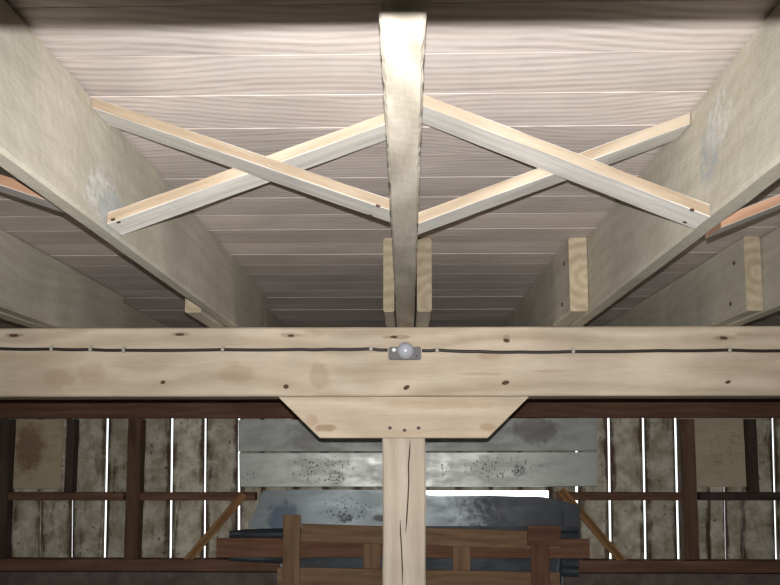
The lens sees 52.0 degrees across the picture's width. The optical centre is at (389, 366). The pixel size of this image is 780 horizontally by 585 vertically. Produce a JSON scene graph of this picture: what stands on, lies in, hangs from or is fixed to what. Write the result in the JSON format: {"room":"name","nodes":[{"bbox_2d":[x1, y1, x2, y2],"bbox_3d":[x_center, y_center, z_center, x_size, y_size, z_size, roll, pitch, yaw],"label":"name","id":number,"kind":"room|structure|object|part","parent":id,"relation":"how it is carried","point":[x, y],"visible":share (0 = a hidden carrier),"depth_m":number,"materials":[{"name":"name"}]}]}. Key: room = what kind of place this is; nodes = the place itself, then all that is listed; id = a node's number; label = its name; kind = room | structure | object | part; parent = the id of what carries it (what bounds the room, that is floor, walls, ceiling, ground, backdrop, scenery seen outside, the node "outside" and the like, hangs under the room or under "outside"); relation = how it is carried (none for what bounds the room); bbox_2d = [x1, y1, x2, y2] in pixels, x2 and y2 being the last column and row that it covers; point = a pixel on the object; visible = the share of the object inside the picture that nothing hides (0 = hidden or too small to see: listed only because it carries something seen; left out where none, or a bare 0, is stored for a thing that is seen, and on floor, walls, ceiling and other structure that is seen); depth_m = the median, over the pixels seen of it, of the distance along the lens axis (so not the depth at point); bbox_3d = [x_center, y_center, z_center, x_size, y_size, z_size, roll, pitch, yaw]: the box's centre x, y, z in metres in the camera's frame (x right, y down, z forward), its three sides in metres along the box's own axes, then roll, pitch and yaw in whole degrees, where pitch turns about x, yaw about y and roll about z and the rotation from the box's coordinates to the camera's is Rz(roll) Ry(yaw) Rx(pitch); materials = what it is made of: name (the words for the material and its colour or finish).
{"room":"farm building","nodes":[
{"label":"farm building","id":0,"kind":"room"},
{"bbox_2d":[0,0,779,327],"bbox_3d":[0.045,-0.591,2.324,7.500,0.060,7.900,0,-6,1],"label":"ceiling","id":1,"kind":"structure","parent":0,"point":[262,77],"depth_m":1.88,"materials":[{"name":"brown wood"}]},
{"bbox_2d":[11,418,779,558],"bbox_3d":[0.121,0.690,5.971,7.300,1.721,0.024,0,-6,1],"label":"wall","id":2,"kind":"structure","parent":0,"point":[40,528],"depth_m":5.94,"materials":[{"name":"grey wood"}]},
{"bbox_2d":[13,420,63,488],"bbox_3d":[-2.647,0.654,6.007,0.373,0.518,0.018,0,-6,1],"label":"wall panel","id":3,"kind":"object","parent":2,"relation":"attached to","point":[38,443],"visible":1,"depth_m":6.00,"materials":[{"name":"beige wood"}]},
{"bbox_2d":[8,492,125,499],"bbox_3d":[-2.401,0.958,5.934,0.883,0.058,0.094,0,-6,1],"label":"wall rail","id":4,"kind":"object","parent":2,"relation":"attached to","point":[11,495],"visible":0.96,"depth_m":5.89,"materials":[{"name":"brown wood"}]},
{"bbox_2d":[64,419,79,491],"bbox_3d":[-2.374,0.659,5.967,0.064,0.539,0.089,0,-6,1],"label":"upright","id":5,"kind":"object","parent":4,"relation":"on","point":[72,435],"visible":1,"depth_m":5.94,"materials":[{"name":"brown wood"}]},
{"bbox_2d":[140,492,256,499],"bbox_3d":[-1.420,0.955,5.914,0.866,0.058,0.094,0,-6,1],"label":"wall rail","id":6,"kind":"object","parent":2,"relation":"attached to","point":[143,495],"visible":0.96,"depth_m":5.87,"materials":[{"name":"brown wood"}]},
{"bbox_2d":[0,399,779,418],"bbox_3d":[0.119,0.244,5.951,7.280,0.273,0.109,0,-6,1],"label":"wall plate","id":7,"kind":"object","parent":2,"relation":"attached to","point":[87,408],"visible":0.39,"depth_m":5.91,"materials":[{"name":"brown wood"}]},
{"bbox_2d":[238,418,596,451],"bbox_3d":[0.197,0.496,5.840,2.624,0.245,0.017,0,-6,1],"label":"metal sheet","id":8,"kind":"object","parent":7,"relation":"attached to","point":[514,434],"visible":0.66,"depth_m":5.84,"materials":[{"name":"grey metal"}]},
{"bbox_2d":[239,452,596,486],"bbox_3d":[0.198,0.745,5.813,2.609,0.254,0.019,0,-6,1],"label":"metal sheet","id":9,"kind":"object","parent":2,"relation":"attached to","point":[443,469],"visible":0.86,"depth_m":5.82,"materials":[{"name":"grey metal"}]},
{"bbox_2d":[553,492,683,500],"bbox_3d":[1.676,0.945,5.853,0.938,0.057,0.094,0,-6,1],"label":"wall rail","id":10,"kind":"object","parent":2,"relation":"attached to","point":[673,496],"visible":0.93,"depth_m":5.81,"materials":[{"name":"brown wood"}]},
{"bbox_2d":[694,418,749,486],"bbox_3d":[2.459,0.628,5.907,0.410,0.509,0.018,0,-6,1],"label":"wall panel","id":11,"kind":"object","parent":2,"relation":"attached to","point":[719,442],"visible":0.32,"depth_m":5.90,"materials":[{"name":"beige wood"}]},
{"bbox_2d":[697,492,779,499],"bbox_3d":[2.605,0.942,5.834,0.713,0.057,0.094,0,-6,1],"label":"wall rail","id":12,"kind":"object","parent":2,"relation":"attached to","point":[700,495],"visible":0.96,"depth_m":5.79,"materials":[{"name":"brown wood"}]},
{"bbox_2d":[743,419,759,491],"bbox_3d":[2.647,0.648,5.867,0.069,0.530,0.088,0,-6,1],"label":"upright","id":13,"kind":"object","parent":12,"relation":"on","point":[750,427],"visible":1,"depth_m":5.83,"materials":[{"name":"brown wood"}]},
{"bbox_3d":[0.045,1.876,2.065,7.300,0.100,7.700,0,-6,1],"label":"floor","id":14,"kind":"structure","parent":0,"visible":0},
{"bbox_2d":[0,571,779,584],"bbox_3d":[0.120,1.855,5.827,7.300,0.727,0.220,0,-6,1],"label":"wall","id":15,"kind":"structure","parent":14,"relation":"on","point":[6,577],"depth_m":5.78,"materials":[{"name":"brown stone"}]},
{"bbox_2d":[0,557,779,572],"bbox_3d":[-0.037,1.442,5.828,6.708,0.085,0.109,0,-6,1],"label":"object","id":16,"kind":"structure","parent":15,"relation":"on","point":[11,563],"depth_m":5.80,"materials":[{"name":"brown wood"}]},
{"bbox_2d":[0,419,16,559],"bbox_3d":[-2.863,0.901,5.942,0.094,1.024,0.109,0,-6,1],"label":"wall post","id":17,"kind":"object","parent":16,"relation":"on","point":[7,426],"visible":0.99,"depth_m":5.91,"materials":[{"name":"brown wood"}]},
{"bbox_2d":[124,419,145,559],"bbox_3d":[-1.887,0.898,5.922,0.100,1.021,0.109,0,-6,1],"label":"wall post","id":18,"kind":"object","parent":16,"relation":"on","point":[134,482],"visible":0.99,"depth_m":5.88,"materials":[{"name":"brown wood"}]},
{"bbox_2d":[184,491,246,558],"bbox_3d":[-1.275,1.154,5.836,0.459,0.488,0.013,0,-6,1],"label":"diagonal brace","id":19,"kind":"object","parent":16,"relation":"on","point":[241,497],"visible":1,"depth_m":5.83,"materials":[{"name":"beige wood"}]},
{"bbox_2d":[558,487,625,559],"bbox_3d":[1.462,1.133,5.783,0.485,0.519,0.013,0,-6,1],"label":"diagonal brace","id":20,"kind":"object","parent":16,"relation":"on","point":[563,493],"visible":0.88,"depth_m":5.77,"materials":[{"name":"beige wood"}]},
{"bbox_2d":[676,419,699,559],"bbox_3d":[2.175,0.886,5.841,0.098,1.006,0.109,0,-6,1],"label":"wall post","id":21,"kind":"object","parent":16,"relation":"on","point":[689,526],"visible":0.99,"depth_m":5.80,"materials":[{"name":"brown wood"}]},
{"bbox_2d":[216,515,589,584],"bbox_3d":[0.082,1.586,5.375,2.545,1.170,0.127,0,-6,1],"label":"wooden rack","id":22,"kind":"object","parent":14,"relation":"on","point":[539,543],"visible":0.9,"depth_m":5.40,"materials":[{"name":"brown wood"}]},
{"bbox_3d":[0.083,1.236,5.463,2.545,0.130,0.024,0,-6,1],"label":"rail","id":23,"kind":"part","parent":22,"relation":"part of","materials":[{"name":"brown wood"}]},
{"bbox_3d":[0.188,1.427,5.390,1.900,0.122,0.024,1,-6,1],"label":"rail","id":24,"kind":"part","parent":22,"relation":"part of","materials":[{"name":"brown wood"}]},
{"bbox_3d":[0.271,1.148,5.417,1.748,0.120,0.024,2,-6,1],"label":"rail","id":25,"kind":"part","parent":22,"relation":"part of","materials":[{"name":"brown wood"}]},
{"bbox_2d":[382,438,425,584],"bbox_3d":[0.059,1.125,3.300,0.178,1.652,0.180,0,-6,1],"label":"support post","id":26,"kind":"object","parent":14,"relation":"on","point":[404,465],"visible":1,"depth_m":3.27,"materials":[{"name":"beige wood"}]},
{"bbox_2d":[279,396,528,438],"bbox_3d":[0.057,0.217,3.394,1.035,0.171,0.195,0,-6,1],"label":"bolster","id":27,"kind":"object","parent":26,"relation":"on","point":[327,417],"visible":0.99,"depth_m":3.30,"materials":[{"name":"beige wood"}]},
{"bbox_2d":[229,526,578,584],"bbox_3d":[0.093,1.645,5.519,2.437,1.083,0.027,0,-6,1],"label":"metal sheet","id":28,"kind":"object","parent":14,"relation":"on","point":[567,567],"visible":0.33,"depth_m":5.55,"materials":[{"name":"grey metal"}]},
{"bbox_2d":[248,490,579,584],"bbox_3d":[0.161,1.538,5.669,2.387,1.325,0.057,0,-6,2],"label":"metal sheet","id":29,"kind":"object","parent":14,"relation":"on","point":[334,507],"visible":0.46,"depth_m":5.72,"materials":[{"name":"grey metal"}]},
{"bbox_3d":[-3.654,0.631,2.270,0.100,2.420,7.700,0,-6,1],"label":"wall","id":30,"kind":"structure","parent":0,"visible":0},
{"bbox_2d":[0,326,779,399],"bbox_3d":[0.068,-0.013,3.419,7.280,0.290,0.201,0,-6,1],"label":"cross beam","id":31,"kind":"structure","parent":30,"relation":"attached to","point":[24,375],"depth_m":3.32,"materials":[{"name":"brown wood"}]},
{"bbox_2d":[0,228,123,327],"bbox_3d":[-1.450,-0.522,1.326,0.064,0.283,5.630,0,-6,1],"label":"joist","id":32,"kind":"object","parent":31,"relation":"on","point":[36,287],"visible":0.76,"depth_m":3.26,"materials":[{"name":"brown wood"}]},
{"bbox_2d":[0,303,170,327],"bbox_3d":[-1.465,-0.184,4.548,0.069,0.283,3.048,0,-6,1],"label":"joist","id":33,"kind":"object","parent":31,"relation":"on","point":[132,317],"visible":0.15,"depth_m":4.42,"materials":[{"name":"brown wood"}]},
{"bbox_2d":[0,0,266,327],"bbox_3d":[-0.701,-0.524,1.311,0.056,0.283,5.630,0,-6,1],"label":"joist","id":34,"kind":"object","parent":31,"relation":"on","point":[53,140],"visible":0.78,"depth_m":1.80,"materials":[{"name":"brown wood"}]},
{"bbox_2d":[0,175,66,213],"bbox_3d":[-1.064,-0.477,1.846,0.692,0.256,0.098,0,-6,1],"label":"strut","id":35,"kind":"object","parent":34,"relation":"attached to","point":[10,186],"visible":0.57,"depth_m":1.79,"materials":[{"name":"brown wood"}]},
{"bbox_2d":[92,97,389,221],"bbox_3d":[-0.335,-0.472,1.830,0.671,0.266,0.104,0,-6,2],"label":"strut","id":36,"kind":"object","parent":34,"relation":"attached to","point":[252,163],"visible":1,"depth_m":1.80,"materials":[{"name":"beige wood"}]},
{"bbox_2d":[107,114,386,234],"bbox_3d":[-0.330,-0.465,1.922,0.664,0.269,0.116,0,-6,1],"label":"strut","id":37,"kind":"object","parent":34,"relation":"attached to","point":[372,131],"visible":0.91,"depth_m":1.89,"materials":[{"name":"beige wood"}]},
{"bbox_2d":[0,344,387,352],"bbox_3d":[-1.024,-0.078,3.338,2.028,0.035,0.018,0,-6,1],"label":"cable","id":38,"kind":"object","parent":31,"relation":"attached to","point":[90,349],"visible":1,"depth_m":3.33,"materials":[{"name":"black rubber"}]},
{"bbox_2d":[185,297,285,327],"bbox_3d":[-0.709,-0.185,4.533,0.066,0.283,3.048,0,-6,1],"label":"joist","id":39,"kind":"object","parent":31,"relation":"on","point":[191,308],"visible":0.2,"depth_m":3.20,"materials":[{"name":"brown wood"}]},
{"bbox_2d":[383,238,396,326],"bbox_3d":[0.026,-0.187,4.519,0.043,0.283,3.048,0,-6,1],"label":"joist","id":40,"kind":"object","parent":31,"relation":"on","point":[389,308],"visible":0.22,"depth_m":3.01,"materials":[{"name":"brown wood"}]},
{"bbox_2d":[377,0,427,326],"bbox_3d":[0.022,-0.525,1.297,0.074,0.283,5.630,0,-6,1],"label":"joist","id":41,"kind":"object","parent":31,"relation":"on","point":[402,22],"visible":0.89,"depth_m":1.28,"materials":[{"name":"brown wood"}]},
{"bbox_2d":[418,113,689,233],"bbox_3d":[0.385,-0.460,1.915,0.636,0.262,0.098,0,-6,1],"label":"strut","id":42,"kind":"object","parent":41,"relation":"attached to","point":[630,145],"visible":0.84,"depth_m":1.87,"materials":[{"name":"beige wood"}]},
{"bbox_2d":[422,94,709,228],"bbox_3d":[0.383,-0.466,1.814,0.636,0.290,0.102,0,-6,1],"label":"strut","id":43,"kind":"object","parent":41,"relation":"attached to","point":[636,191],"visible":0.97,"depth_m":1.78,"materials":[{"name":"beige wood"}]},
{"bbox_2d":[388,342,420,359],"bbox_3d":[0.060,-0.066,3.276,0.136,0.069,0.096,0,-6,1],"label":"globe lamp","id":44,"kind":"object","parent":31,"relation":"attached to","point":[405,350],"visible":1,"depth_m":3.29,"materials":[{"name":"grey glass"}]},
{"bbox_3d":[0.063,-0.068,3.261,0.069,0.069,0.066,0,-6,1],"label":"globe","id":45,"kind":"part","parent":44,"relation":"part of","materials":[{"name":"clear glass"}]},
{"bbox_2d":[414,238,431,326],"bbox_3d":[0.159,-0.187,4.516,0.058,0.283,3.048,0,-6,1],"label":"joist","id":46,"kind":"object","parent":31,"relation":"on","point":[423,288],"visible":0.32,"depth_m":3.00,"materials":[{"name":"brown wood"}]},
{"bbox_2d":[501,237,587,326],"bbox_3d":[0.733,-0.188,4.505,0.075,0.283,3.048,0,-6,1],"label":"joist","id":47,"kind":"object","parent":31,"relation":"on","point":[558,297],"visible":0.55,"depth_m":3.18,"materials":[{"name":"brown wood"}]},
{"bbox_2d":[422,345,779,353],"bbox_3d":[1.070,-0.073,3.296,1.876,0.036,0.018,0,-6,1],"label":"cable","id":48,"kind":"object","parent":31,"relation":"attached to","point":[728,349],"visible":1,"depth_m":3.29,"materials":[{"name":"black rubber"}]},
{"bbox_2d":[567,3,779,326],"bbox_3d":[0.715,-0.527,1.283,0.057,0.283,5.630,0,-6,2],"label":"joist","id":49,"kind":"object","parent":31,"relation":"on","point":[728,153],"visible":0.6,"depth_m":1.78,"materials":[{"name":"brown wood"}]},
{"bbox_2d":[705,194,779,237],"bbox_3d":[1.061,-0.446,1.900,0.593,0.261,0.098,0,-6,1],"label":"strut","id":50,"kind":"object","parent":49,"relation":"attached to","point":[769,205],"visible":0.88,"depth_m":1.85,"materials":[{"name":"brown wood"}]},
{"bbox_2d":[604,236,762,325],"bbox_3d":[1.381,-0.190,4.492,0.066,0.283,3.048,0,-6,1],"label":"joist","id":51,"kind":"object","parent":31,"relation":"on","point":[726,288],"visible":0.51,"depth_m":3.29,"materials":[{"name":"brown wood"}]},
{"bbox_3d":[0.005,-0.341,0.304,7.280,0.290,0.200,0,-6,1],"label":"cross beam","id":52,"kind":"structure","parent":30,"relation":"attached to","visible":0},
{"bbox_2d":[724,226,779,325],"bbox_3d":[1.381,-0.528,1.270,0.066,0.283,5.630,0,-6,1],"label":"joist","id":53,"kind":"object","parent":52,"relation":"on","point":[770,242],"visible":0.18,"depth_m":2.92,"materials":[{"name":"brown wood"}]}
]}

